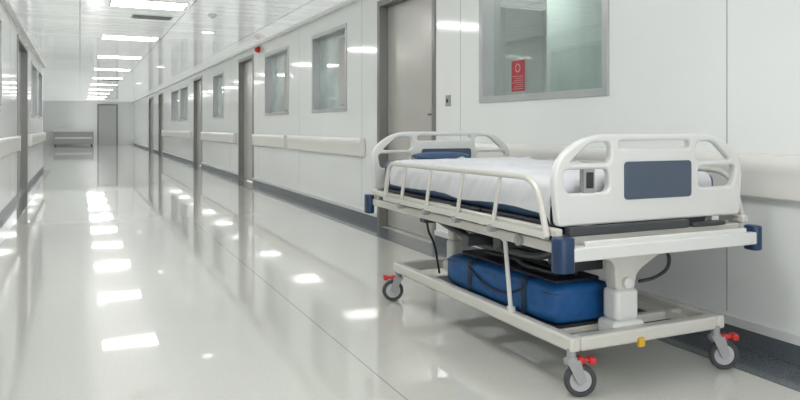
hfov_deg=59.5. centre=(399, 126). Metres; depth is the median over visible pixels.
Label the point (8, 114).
wall
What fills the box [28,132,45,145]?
handrail
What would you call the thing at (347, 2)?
trim
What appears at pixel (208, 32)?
recessed light
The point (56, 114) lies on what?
wall
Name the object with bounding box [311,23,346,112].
window
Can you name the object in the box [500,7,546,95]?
wall
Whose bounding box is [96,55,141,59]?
recessed light
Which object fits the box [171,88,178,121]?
window
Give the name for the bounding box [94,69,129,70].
diffuser
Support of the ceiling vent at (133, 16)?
in the ceiling
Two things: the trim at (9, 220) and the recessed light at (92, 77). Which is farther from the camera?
the recessed light at (92, 77)
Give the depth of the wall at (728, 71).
3.78 m
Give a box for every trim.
[0,170,50,245]
[1,0,44,67]
[130,145,799,391]
[133,0,358,102]
[134,143,799,345]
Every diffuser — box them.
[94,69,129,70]
[97,56,140,58]
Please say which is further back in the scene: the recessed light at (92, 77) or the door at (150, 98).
the door at (150, 98)
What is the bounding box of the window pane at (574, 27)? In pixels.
[547,0,601,91]
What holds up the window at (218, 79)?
in the wall at (728, 71)
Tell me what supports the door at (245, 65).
in the wall at (728, 71)
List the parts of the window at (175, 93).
pane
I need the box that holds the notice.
[512,59,524,91]
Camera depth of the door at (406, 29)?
6.69 m
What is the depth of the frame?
2.65 m
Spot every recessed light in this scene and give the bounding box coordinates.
[91,77,122,78]
[93,68,130,70]
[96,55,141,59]
[101,34,159,41]
[109,0,189,10]
[200,31,214,33]
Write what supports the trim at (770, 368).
attached to the wall at (728, 71)
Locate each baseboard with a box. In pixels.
[0,166,43,220]
[134,144,799,364]
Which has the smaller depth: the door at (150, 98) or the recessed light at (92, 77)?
the recessed light at (92, 77)
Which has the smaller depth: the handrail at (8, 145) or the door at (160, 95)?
the handrail at (8, 145)
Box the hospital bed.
[364,131,761,396]
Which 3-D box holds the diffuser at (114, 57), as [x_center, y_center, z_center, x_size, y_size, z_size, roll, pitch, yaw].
[-5.648,-1.406,14.087,0.800,0.008,0.500,0,0,-25]
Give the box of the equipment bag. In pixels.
[447,249,606,323]
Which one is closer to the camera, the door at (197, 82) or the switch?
the switch
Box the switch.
[445,95,450,105]
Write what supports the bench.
on the floor
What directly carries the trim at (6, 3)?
attached to the wall at (8, 114)
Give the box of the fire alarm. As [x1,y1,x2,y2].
[254,47,259,52]
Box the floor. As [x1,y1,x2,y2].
[0,145,799,399]
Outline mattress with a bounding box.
[385,152,712,221]
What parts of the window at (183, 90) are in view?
pane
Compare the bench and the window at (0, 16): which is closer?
the window at (0, 16)
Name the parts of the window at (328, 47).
pane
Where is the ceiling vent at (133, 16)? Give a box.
[131,15,172,20]
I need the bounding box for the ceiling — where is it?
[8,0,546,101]
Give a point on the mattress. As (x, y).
(518, 196)
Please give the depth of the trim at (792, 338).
3.33 m
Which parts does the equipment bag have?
carry handle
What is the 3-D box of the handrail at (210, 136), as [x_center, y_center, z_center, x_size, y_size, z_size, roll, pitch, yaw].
[-4.013,0.216,15.318,0.063,0.203,4.024,0,0,-25]
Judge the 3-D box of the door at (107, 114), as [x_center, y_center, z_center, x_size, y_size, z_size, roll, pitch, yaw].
[-16.185,-0.135,38.748,1.060,2.270,0.060,0,0,-25]
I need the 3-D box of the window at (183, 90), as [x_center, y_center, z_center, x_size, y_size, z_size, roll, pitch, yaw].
[-6.209,-0.680,20.362,0.162,1.000,1.600,0,0,-25]
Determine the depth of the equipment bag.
2.96 m
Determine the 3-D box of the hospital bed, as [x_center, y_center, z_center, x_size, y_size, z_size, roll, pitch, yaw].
[0.642,0.514,3.520,1.046,0.972,1.899,0,0,-25]
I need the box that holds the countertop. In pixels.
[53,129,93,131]
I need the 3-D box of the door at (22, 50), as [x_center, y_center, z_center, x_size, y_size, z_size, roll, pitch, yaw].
[-5.699,-0.135,10.424,0.162,2.270,1.900,0,0,-25]
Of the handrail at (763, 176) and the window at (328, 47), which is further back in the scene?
the window at (328, 47)
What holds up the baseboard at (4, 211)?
attached to the wall at (8, 114)
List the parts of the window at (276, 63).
pane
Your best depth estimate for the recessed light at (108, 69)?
17.07 m
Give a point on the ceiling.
(65, 34)
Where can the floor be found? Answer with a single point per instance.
(130, 272)
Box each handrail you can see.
[0,136,20,157]
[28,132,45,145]
[162,130,192,138]
[201,132,236,142]
[252,134,286,148]
[287,135,364,156]
[475,143,799,202]
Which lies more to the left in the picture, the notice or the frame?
the notice
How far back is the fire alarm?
11.73 m
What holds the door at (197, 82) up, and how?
in the wall at (728, 71)
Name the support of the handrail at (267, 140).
attached to the wall at (728, 71)
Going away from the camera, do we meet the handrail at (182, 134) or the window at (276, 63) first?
the window at (276, 63)
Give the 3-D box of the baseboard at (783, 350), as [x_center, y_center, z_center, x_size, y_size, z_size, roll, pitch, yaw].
[-5.404,0.958,18.421,0.012,0.085,46.000,0,0,-25]
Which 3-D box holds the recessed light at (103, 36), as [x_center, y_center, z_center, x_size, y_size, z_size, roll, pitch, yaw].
[-4.264,-1.404,11.058,0.840,0.012,0.540,0,0,-25]
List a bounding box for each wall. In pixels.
[0,0,42,210]
[43,101,133,145]
[134,0,799,334]
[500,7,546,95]
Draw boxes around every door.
[17,34,27,199]
[97,104,117,144]
[149,96,152,149]
[158,92,162,153]
[193,76,201,166]
[238,54,253,183]
[377,0,435,243]
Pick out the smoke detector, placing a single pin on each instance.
(211, 15)
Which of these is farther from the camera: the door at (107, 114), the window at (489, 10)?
the door at (107, 114)
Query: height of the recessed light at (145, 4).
0.012 m
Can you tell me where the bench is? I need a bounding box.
[53,129,93,145]
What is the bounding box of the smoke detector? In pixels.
[208,13,216,17]
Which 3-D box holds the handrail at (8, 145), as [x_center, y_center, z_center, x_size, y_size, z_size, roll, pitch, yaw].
[-3.653,0.216,6.191,0.063,0.203,6.924,0,0,-25]
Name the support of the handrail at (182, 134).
attached to the wall at (728, 71)
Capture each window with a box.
[0,16,1,109]
[31,60,36,117]
[38,69,41,118]
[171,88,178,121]
[180,85,187,120]
[213,71,223,118]
[264,45,288,115]
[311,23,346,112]
[479,0,608,102]
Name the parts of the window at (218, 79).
pane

